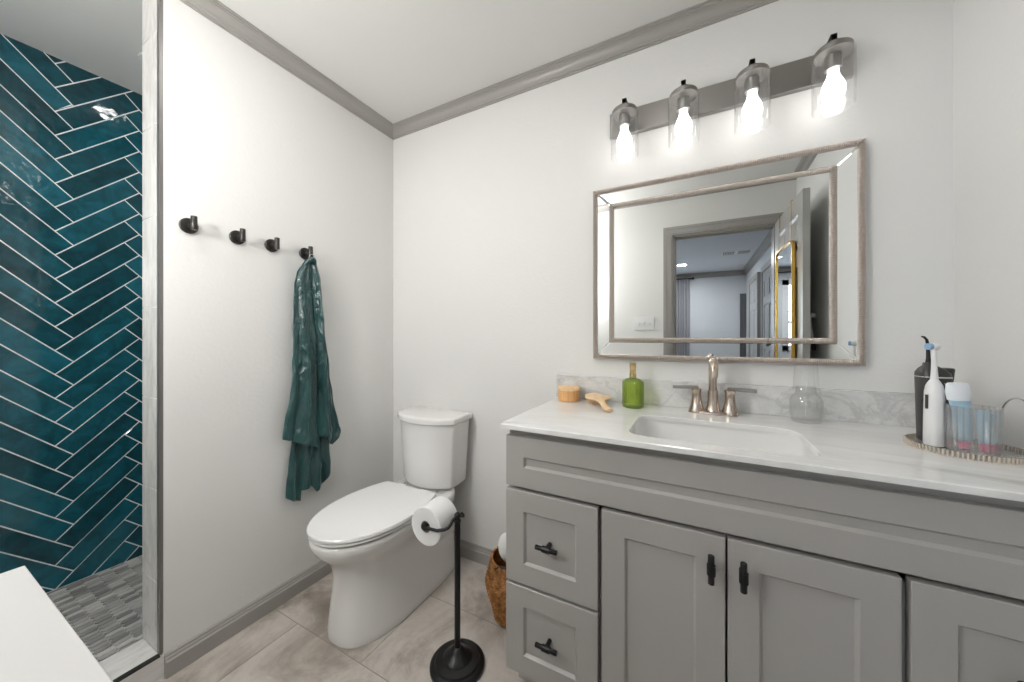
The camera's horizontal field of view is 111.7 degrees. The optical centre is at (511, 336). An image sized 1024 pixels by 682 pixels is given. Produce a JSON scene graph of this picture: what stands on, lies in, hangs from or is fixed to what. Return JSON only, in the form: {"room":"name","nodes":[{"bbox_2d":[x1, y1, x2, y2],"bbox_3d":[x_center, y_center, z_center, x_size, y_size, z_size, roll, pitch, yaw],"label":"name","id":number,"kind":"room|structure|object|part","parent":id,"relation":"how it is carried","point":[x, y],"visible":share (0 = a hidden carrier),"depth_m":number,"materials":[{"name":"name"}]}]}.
{"room":"bathroom","nodes":[
{"label":"bathroom","id":0,"kind":"room"},
{"bbox_2d":[0,33,142,593],"bbox_3d":[-1.991,-0.014,1.724,0.102,2.460,1.840,0,0,28],"label":"wall","id":1,"kind":"structure","parent":0,"point":[71,220],"depth_m":1.57,"materials":[{"name":"teal tile"}]},
{"bbox_2d":[47,556,143,661],"bbox_3d":[-1.606,1.171,1.521,0.774,0.090,1.840,0,0,28],"label":"floor","id":2,"kind":"structure","parent":0,"point":[104,608],"depth_m":1.45,"materials":[{"name":"grey tile"}]},
{"bbox_2d":[161,0,392,654],"bbox_3d":[-1.016,-0.029,1.671,0.141,2.430,1.026,0,0,28],"label":"wall","id":3,"kind":"structure","parent":0,"point":[250,145],"depth_m":1.42,"materials":[{"name":"white paint"}]},
{"bbox_2d":[99,639,163,681],"bbox_3d":[-1.441,1.123,0.857,0.144,0.086,0.818,0,0,28],"label":"shower curb","id":4,"kind":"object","parent":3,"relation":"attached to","point":[130,657],"depth_m":1.16,"materials":[{"name":"white stone"}]},
{"bbox_2d":[112,654,159,681],"bbox_3d":[-1.386,1.083,0.823,0.016,0.006,0.807,0,0,28],"label":"trim","id":5,"kind":"structure","parent":3,"relation":"attached to","point":[145,663],"depth_m":1.13,"materials":[{"name":"grey metal"}]},
{"bbox_2d":[142,0,156,651],"bbox_3d":[-1.031,-0.059,1.675,0.130,2.369,1.032,0,0,28],"label":"trim","id":6,"kind":"structure","parent":3,"relation":"attached to","point":[149,7],"depth_m":1.21,"materials":[{"name":"white wood"}]},
{"bbox_2d":[157,0,162,654],"bbox_3d":[-1.202,-0.083,1.187,0.021,2.323,0.010,0,0,28],"label":"trim","id":7,"kind":"structure","parent":3,"relation":"attached to","point":[159,2],"depth_m":1.18,"materials":[{"name":"silver metal"}]},
{"bbox_2d":[178,215,198,233],"bbox_3d":[-1.136,-0.397,1.232,0.055,0.055,0.054,0,0,28],"label":"robe hook","id":8,"kind":"object","parent":3,"relation":"attached to","point":[188,225],"visible":1,"depth_m":1.23,"materials":[{"name":"grey metal"}]},
{"bbox_2d":[229,228,245,244],"bbox_3d":[-1.066,-0.393,1.363,0.055,0.055,0.054,0,0,28],"label":"robe hook","id":9,"kind":"object","parent":3,"relation":"attached to","point":[237,237],"visible":1,"depth_m":1.36,"materials":[{"name":"grey metal"}]},
{"bbox_2d":[164,560,331,679],"bbox_3d":[-0.945,1.126,1.636,0.017,0.080,1.022,0,0,28],"label":"baseboard","id":10,"kind":"structure","parent":3,"relation":"attached to","point":[186,653],"depth_m":1.37,"materials":[{"name":"grey paint"}]},
{"bbox_2d":[264,237,279,251],"bbox_3d":[-1.008,-0.390,1.475,0.055,0.055,0.054,0,0,28],"label":"robe hook","id":11,"kind":"object","parent":3,"relation":"attached to","point":[271,245],"visible":1,"depth_m":1.47,"materials":[{"name":"grey metal"}]},
{"bbox_2d":[180,0,392,138],"bbox_3d":[-0.933,-1.214,1.628,0.046,0.060,1.026,0,0,28],"label":"trim","id":12,"kind":"structure","parent":3,"relation":"attached to","point":[215,11],"depth_m":1.51,"materials":[{"name":"grey paint"}]},
{"bbox_2d":[299,246,312,259],"bbox_3d":[-0.940,-0.386,1.603,0.055,0.055,0.054,0,0,28],"label":"robe hook","id":13,"kind":"object","parent":3,"relation":"attached to","point":[304,253],"visible":0.89,"depth_m":1.59,"materials":[{"name":"grey metal"}]},
{"bbox_3d":[-0.960,-0.385,1.613,0.012,0.054,0.054,0,0,28],"label":"wall plate","id":14,"kind":"part","parent":13,"relation":"part of","materials":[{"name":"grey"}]},
{"bbox_2d":[282,254,340,500],"bbox_3d":[-0.920,0.182,1.600,0.076,1.121,0.269,0,0,24],"label":"robe","id":15,"kind":"object","parent":13,"relation":"hanging from","point":[311,423],"visible":1,"depth_m":1.58,"materials":[{"name":"teal fabric"}]},
{"bbox_2d":[159,557,527,681],"bbox_3d":[-0.217,1.191,0.730,2.422,0.050,1.950,0,0,28],"label":"floor","id":16,"kind":"structure","parent":0,"point":[290,643],"depth_m":1.31,"materials":[{"name":"grey tile"}]},
{"bbox_2d":[0,566,112,681],"bbox_3d":[-0.582,0.766,0.243,0.644,0.800,0.487,0,0,28],"label":"storage cabinet","id":17,"kind":"object","parent":16,"relation":"on","point":[38,644],"visible":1,"depth_m":0.42,"materials":[{"name":"white laminate"}]},
{"bbox_2d":[307,406,471,648],"bbox_3d":[-0.538,0.779,1.569,0.391,0.773,0.731,0,0,28],"label":"toilet","id":18,"kind":"object","parent":16,"relation":"on","point":[381,571],"visible":0.91,"depth_m":1.43,"materials":[{"name":"white ceramic"}]},
{"bbox_3d":[-0.597,0.729,1.457,0.391,0.016,0.479,0,0,28],"label":"lid","id":19,"kind":"part","parent":18,"relation":"part of","materials":[{"name":"white plastic"}]},
{"bbox_3d":[-0.595,0.744,1.461,0.386,0.010,0.482,0,0,28],"label":"seat","id":20,"kind":"part","parent":18,"relation":"part of","materials":[{"name":"white plastic"}]},
{"bbox_3d":[-0.544,0.961,1.558,0.383,0.410,0.697,0,0,28],"label":"bowl","id":21,"kind":"part","parent":18,"relation":"part of","materials":[{"name":"white ceramic"}]},
{"bbox_3d":[-0.421,0.591,1.792,0.359,0.326,0.209,0,0,28],"label":"tank","id":22,"kind":"part","parent":18,"relation":"part of","materials":[{"name":"white ceramic"}]},
{"bbox_3d":[-0.422,0.410,1.790,0.380,0.034,0.232,0,0,28],"label":"tank lid","id":23,"kind":"part","parent":18,"relation":"part of","materials":[{"name":"white ceramic"}]},
{"bbox_2d":[421,512,484,681],"bbox_3d":[-0.200,0.894,1.235,0.207,0.543,0.192,0,0,28],"label":"toilet paper stand","id":24,"kind":"object","parent":16,"relation":"on","point":[458,659],"visible":0.94,"depth_m":1.22,"materials":[{"name":"black metal"}]},
{"bbox_2d":[412,496,456,545],"bbox_3d":[-0.282,0.673,1.273,0.134,0.134,0.100,0,0,28],"label":"toilet roll","id":25,"kind":"object","parent":24,"relation":"hanging from","point":[438,512],"visible":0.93,"depth_m":1.24,"materials":[{"name":"white paper"}]},
{"bbox_3d":[-0.235,0.652,1.248,0.099,0.043,0.130,0,0,28],"label":"arm","id":26,"kind":"part","parent":24,"relation":"part of","materials":[{"name":"black metal"}]},
{"bbox_2d":[485,546,507,627],"bbox_3d":[0.010,0.971,1.461,0.249,0.383,0.251,0,0,31],"label":"basket","id":27,"kind":"object","parent":16,"relation":"on","point":[495,578],"visible":0.42,"depth_m":1.39,"materials":[{"name":"brown wicker"}]},
{"bbox_3d":[-0.021,0.928,1.376,0.111,0.028,0.013,0,0,28],"label":"handle","id":28,"kind":"part","parent":27,"relation":"part of","materials":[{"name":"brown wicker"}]},
{"bbox_2d":[498,532,505,561],"bbox_3d":[0.018,0.868,1.445,0.145,0.149,0.114,0,0,39],"label":"toilet roll","id":29,"kind":"object","parent":27,"relation":"in","point":[502,540],"visible":0.16,"depth_m":1.43,"materials":[{"name":"white paper"}]},
{"bbox_2d":[506,430,1023,681],"bbox_3d":[0.632,0.729,1.058,1.213,0.874,0.576,0,0,28],"label":"vanity cabinet","id":30,"kind":"object","parent":16,"relation":"on","point":[624,563],"visible":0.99,"depth_m":0.82,"materials":[{"name":"grey paint"}]},
{"bbox_3d":[0.108,0.928,1.046,0.068,0.019,0.052,0,0,28],"label":"pull handle","id":31,"kind":"part","parent":30,"relation":"part of","materials":[{"name":"black metal"}]},
{"bbox_3d":[0.108,0.634,1.046,0.068,0.019,0.052,0,0,28],"label":"pull handle","id":32,"kind":"part","parent":30,"relation":"part of","materials":[{"name":"black metal"}]},
{"bbox_3d":[0.117,0.928,1.063,0.296,0.278,0.022,0,0,28],"label":"drawer","id":33,"kind":"part","parent":30,"relation":"part of","materials":[{"name":"grey paint"}]},
{"bbox_3d":[0.117,0.634,1.063,0.296,0.292,0.022,0,0,28],"label":"drawer","id":34,"kind":"part","parent":30,"relation":"part of","materials":[{"name":"grey paint"}]},
{"bbox_3d":[0.389,0.777,0.919,0.298,0.579,0.022,0,0,28],"label":"door","id":35,"kind":"part","parent":30,"relation":"part of","materials":[{"name":"grey paint"}]},
{"bbox_3d":[0.481,0.555,0.841,0.019,0.068,0.052,0,0,28],"label":"pull handle","id":36,"kind":"part","parent":30,"relation":"part of","materials":[{"name":"black metal"}]},
{"bbox_3d":[0.539,0.553,0.811,0.019,0.068,0.052,0,0,28],"label":"pull handle","id":37,"kind":"part","parent":30,"relation":"part of","materials":[{"name":"black metal"}]},
{"bbox_2d":[499,374,1023,501],"bbox_3d":[0.629,0.233,1.071,1.236,0.118,0.558,0,0,28],"label":"countertop","id":38,"kind":"structure","parent":30,"relation":"on","point":[860,434],"depth_m":1.06,"materials":[{"name":"stone"}]},
{"bbox_2d":[558,385,579,401],"bbox_3d":[0.246,0.246,1.503,0.098,0.060,0.098,0,0,28],"label":"lidded pot","id":39,"kind":"object","parent":38,"relation":"on","point":[566,393],"visible":1,"depth_m":1.47,"materials":[{"name":"brown wood"}]},
{"bbox_3d":[0.246,0.223,1.503,0.098,0.014,0.098,0,0,28],"label":"lid","id":40,"kind":"part","parent":39,"relation":"part of","materials":[{"name":"brown wood"}]},
{"bbox_2d":[585,393,612,411],"bbox_3d":[0.344,0.257,1.373,0.107,0.037,0.219,0,0,12],"label":"hairbrush","id":41,"kind":"object","parent":38,"relation":"on","point":[594,398],"visible":1,"depth_m":1.38,"materials":[{"name":"brown wood"}]},
{"bbox_2d":[622,363,643,408],"bbox_3d":[0.472,0.189,1.356,0.081,0.174,0.081,0,0,28],"label":"soap bottle","id":42,"kind":"object","parent":38,"relation":"on","point":[632,373],"visible":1,"depth_m":1.35,"materials":[{"name":"green glass"}]},
{"bbox_3d":[0.472,0.216,1.356,0.081,0.120,0.081,0,0,28],"label":"glass","id":43,"kind":"part","parent":42,"relation":"part of","materials":[{"name":"green glass"}]},
{"bbox_2d":[673,357,756,416],"bbox_3d":[0.705,0.173,1.218,0.260,0.205,0.116,0,0,28],"label":"faucet","id":44,"kind":"object","parent":38,"relation":"on","point":[696,406],"visible":1,"depth_m":1.23,"materials":[{"name":"silver metal"}]},
{"bbox_3d":[0.643,0.186,1.286,0.086,0.014,0.018,0,0,28],"label":"lever","id":45,"kind":"part","parent":44,"relation":"part of","materials":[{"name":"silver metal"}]},
{"bbox_3d":[0.674,0.230,1.269,0.052,0.086,0.052,0,0,28],"label":"handle","id":46,"kind":"part","parent":44,"relation":"part of","materials":[{"name":"silver metal"}]},
{"bbox_3d":[0.702,0.138,1.212,0.027,0.135,0.103,0,0,28],"label":"spout","id":47,"kind":"part","parent":44,"relation":"part of","materials":[{"name":"silver metal"}]},
{"bbox_3d":[0.720,0.270,1.245,0.158,0.012,0.054,0,0,28],"label":"plate","id":48,"kind":"part","parent":44,"relation":"part of","materials":[{"name":"silver metal"}]},
{"bbox_3d":[0.766,0.230,1.221,0.052,0.086,0.052,0,0,28],"label":"handle","id":49,"kind":"part","parent":44,"relation":"part of","materials":[{"name":"silver metal"}]},
{"bbox_3d":[0.797,0.186,1.205,0.086,0.014,0.018,0,0,28],"label":"lever","id":50,"kind":"part","parent":44,"relation":"part of","materials":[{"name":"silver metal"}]},
{"bbox_2d":[631,420,815,455],"bbox_3d":[0.583,0.367,1.009,0.452,0.148,0.300,0,0,28],"label":"sink","id":51,"kind":"object","parent":38,"relation":"in","point":[694,433],"visible":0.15,"depth_m":1.12,"materials":[{"name":"white ceramic"}]},
{"bbox_2d":[789,364,823,423],"bbox_3d":[0.951,0.183,1.124,0.086,0.186,0.086,0,0,28],"label":"carafe","id":52,"kind":"object","parent":38,"relation":"on","point":[794,364],"visible":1,"depth_m":1.12,"materials":[{"name":"clear glass"}]},
{"bbox_2d":[903,397,1023,464],"bbox_3d":[1.093,0.207,0.840,0.196,0.137,0.197,0,0,28],"label":"tray","id":53,"kind":"object","parent":38,"relation":"on","point":[1005,459],"visible":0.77,"depth_m":0.81,"materials":[{"name":"beige wicker"}]},
{"bbox_2d":[923,343,945,446],"bbox_3d":[1.062,0.144,0.874,0.038,0.257,0.038,0,0,28],"label":"electric toothbrush","id":54,"kind":"object","parent":53,"relation":"on","point":[934,407],"visible":1,"depth_m":0.87,"materials":[{"name":"white plastic"}]},
{"bbox_3d":[1.062,0.191,0.874,0.038,0.164,0.038,0,0,28],"label":"toothbrush handle","id":55,"kind":"part","parent":54,"relation":"part of","materials":[{"name":"white plastic"}]},
{"bbox_2d":[914,336,954,443],"bbox_3d":[1.102,0.135,0.906,0.068,0.274,0.057,0,0,28],"label":"water flosser","id":56,"kind":"object","parent":53,"relation":"on","point":[922,373],"visible":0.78,"depth_m":0.91,"materials":[{"name":"black plastic"},{"name":"white plastic"},{"name":"blue plastic"}]},
{"bbox_2d":[947,403,1002,456],"bbox_3d":[1.092,0.218,0.823,0.084,0.108,0.084,0,0,28],"label":"cup","id":57,"kind":"object","parent":53,"relation":"on","point":[972,450],"visible":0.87,"depth_m":0.81,"materials":[{"name":"clear glass"}]},
{"bbox_2d":[944,382,973,448],"bbox_3d":[1.082,0.190,0.842,0.047,0.155,0.036,0,0,28],"label":"toothpaste tube","id":58,"kind":"object","parent":57,"relation":"in","point":[957,394],"visible":0.98,"depth_m":0.83,"materials":[{"name":"white plastic"}]},
{"bbox_2d":[974,410,994,452],"bbox_3d":[1.094,0.219,0.805,0.032,0.096,0.011,0,0,28],"label":"packet","id":59,"kind":"object","parent":57,"relation":"in","point":[982,417],"visible":1,"depth_m":0.80,"materials":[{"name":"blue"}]},
{"bbox_2d":[991,413,995,429],"bbox_3d":[1.115,0.223,0.811,0.036,0.088,0.010,0,0,-13],"label":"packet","id":60,"kind":"object","parent":57,"relation":"in","point":[993,414],"visible":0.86,"depth_m":0.81,"materials":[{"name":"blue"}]},
{"bbox_3d":[1.157,0.200,0.792,0.004,0.122,0.122,0,0,28],"label":"wire handle","id":61,"kind":"part","parent":53,"relation":"part of","materials":[{"name":"silver metal"}]},
{"bbox_3d":[0.658,0.777,0.778,0.299,0.579,0.022,0,0,28],"label":"door","id":62,"kind":"part","parent":30,"relation":"part of","materials":[{"name":"grey paint"}]},
{"bbox_3d":[0.931,0.634,0.635,0.291,0.292,0.022,0,0,28],"label":"drawer","id":63,"kind":"part","parent":30,"relation":"part of","materials":[{"name":"grey paint"}]},
{"bbox_2d":[0,0,706,123],"bbox_3d":[-0.536,-1.294,0.954,3.395,0.100,2.050,0,0,28],"label":"ceiling","id":64,"kind":"structure","parent":0,"point":[402,59],"depth_m":1.42,"materials":[{"name":"white paint"}]},
{"bbox_2d":[393,0,952,549],"bbox_3d":[-0.127,-0.039,1.840,3.295,2.510,0.100,0,0,28],"label":"wall","id":65,"kind":"structure","parent":0,"point":[493,203],"depth_m":1.52,"materials":[{"name":"white paint"}]},
{"bbox_2d":[460,539,492,565],"bbox_3d":[-0.246,1.126,1.837,1.068,0.080,0.017,0,0,28],"label":"baseboard","id":66,"kind":"structure","parent":65,"relation":"attached to","point":[473,552],"depth_m":1.80,"materials":[{"name":"grey paint"}]},
{"bbox_2d":[393,0,777,139],"bbox_3d":[0.286,-1.214,1.541,2.285,0.060,0.046,0,0,28],"label":"trim","id":67,"kind":"structure","parent":65,"relation":"attached to","point":[709,12],"depth_m":1.51,"materials":[{"name":"grey paint"}]},
{"bbox_2d":[593,138,865,365],"bbox_3d":[0.740,-0.268,1.309,0.873,0.726,0.033,0,0,28],"label":"wall mirror","id":68,"kind":"object","parent":65,"relation":"attached to","point":[763,260],"visible":0.98,"depth_m":1.26,"materials":[{"name":"grey mirror"}]},
{"bbox_3d":[0.735,-0.268,1.301,0.731,0.584,0.013,0,0,28],"label":"frame","id":69,"kind":"part","parent":68,"relation":"part of","materials":[{"name":"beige metal"}]},
{"bbox_2d":[610,33,856,161],"bbox_3d":[0.731,-0.824,1.244,0.772,0.236,0.156,0,0,28],"label":"vanity light","id":70,"kind":"object","parent":65,"relation":"attached to","point":[832,64],"visible":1,"depth_m":1.22,"materials":[{"name":"silver metal"}]},
{"bbox_2d":[619,114,629,128],"bbox_3d":[0.442,-0.845,1.366,0.042,0.038,0.042,0,0,28],"label":"socket","id":71,"kind":"object","parent":70,"relation":"attached to","point":[624,119],"depth_m":1.35,"materials":[{"name":"silver metal"}]},
{"bbox_3d":[0.442,-0.776,1.366,0.060,0.106,0.060,0,0,28],"label":"bulb","id":72,"kind":"part","parent":70,"relation":"part of","materials":[{"name":"white glass"}]},
{"bbox_2d":[677,97,689,112],"bbox_3d":[0.626,-0.845,1.269,0.042,0.038,0.042,0,0,28],"label":"socket","id":73,"kind":"object","parent":70,"relation":"attached to","point":[683,103],"depth_m":1.26,"materials":[{"name":"silver metal"}]},
{"bbox_3d":[0.626,-0.776,1.269,0.060,0.106,0.060,0,0,28],"label":"bulb","id":74,"kind":"part","parent":70,"relation":"part of","materials":[{"name":"white glass"}]},
{"bbox_3d":[0.626,-0.789,1.269,0.103,0.166,0.103,0,0,28],"label":"lamp shade","id":75,"kind":"part","parent":70,"relation":"part of","materials":[{"name":"clear glass"}]},
{"bbox_3d":[0.762,-0.892,1.304,0.772,0.100,0.022,0,0,28],"label":"plate","id":76,"kind":"part","parent":70,"relation":"part of","materials":[{"name":"silver metal"}]},
{"bbox_3d":[0.828,-0.914,1.206,0.016,0.037,0.091,0,0,28],"label":"arm","id":77,"kind":"part","parent":70,"relation":"part of","materials":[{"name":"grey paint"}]},
{"bbox_2d":[745,77,759,94],"bbox_3d":[0.810,-0.845,1.173,0.042,0.038,0.042,0,0,28],"label":"socket","id":78,"kind":"object","parent":70,"relation":"attached to","point":[752,84],"depth_m":1.16,"materials":[{"name":"silver metal"}]},
{"bbox_3d":[0.810,-0.776,1.173,0.060,0.106,0.060,0,0,28],"label":"bulb","id":79,"kind":"part","parent":70,"relation":"part of","materials":[{"name":"white glass"}]},
{"bbox_3d":[1.012,-0.914,1.109,0.016,0.037,0.091,0,0,28],"label":"arm","id":80,"kind":"part","parent":70,"relation":"part of","materials":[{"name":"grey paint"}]},
{"bbox_2d":[824,53,842,73],"bbox_3d":[0.995,-0.845,1.076,0.042,0.038,0.042,0,0,28],"label":"socket","id":81,"kind":"object","parent":70,"relation":"attached to","point":[833,62],"depth_m":1.06,"materials":[{"name":"silver metal"}]},
{"bbox_3d":[0.995,-0.776,1.076,0.060,0.106,0.060,0,0,28],"label":"bulb","id":82,"kind":"part","parent":70,"relation":"part of","materials":[{"name":"white glass"}]},
{"bbox_3d":[0.995,-0.789,1.076,0.103,0.166,0.103,0,0,28],"label":"lamp shade","id":83,"kind":"part","parent":70,"relation":"part of","materials":[{"name":"clear glass"}]},
{"bbox_2d":[556,374,953,430],"bbox_3d":[0.755,0.225,1.309,1.236,0.102,0.020,0,0,28],"label":"backsplash","id":84,"kind":"structure","parent":65,"relation":"attached to","point":[858,406],"depth_m":1.21,"materials":[{"name":"stone"}]},
{"bbox_2d":[953,0,1023,455],"bbox_3d":[0.922,-0.039,0.188,0.100,2.510,2.050,0,0,28],"label":"wall","id":85,"kind":"structure","parent":0,"point":[988,35],"depth_m":0.90,"materials":[{"name":"white paint"}]}
]}

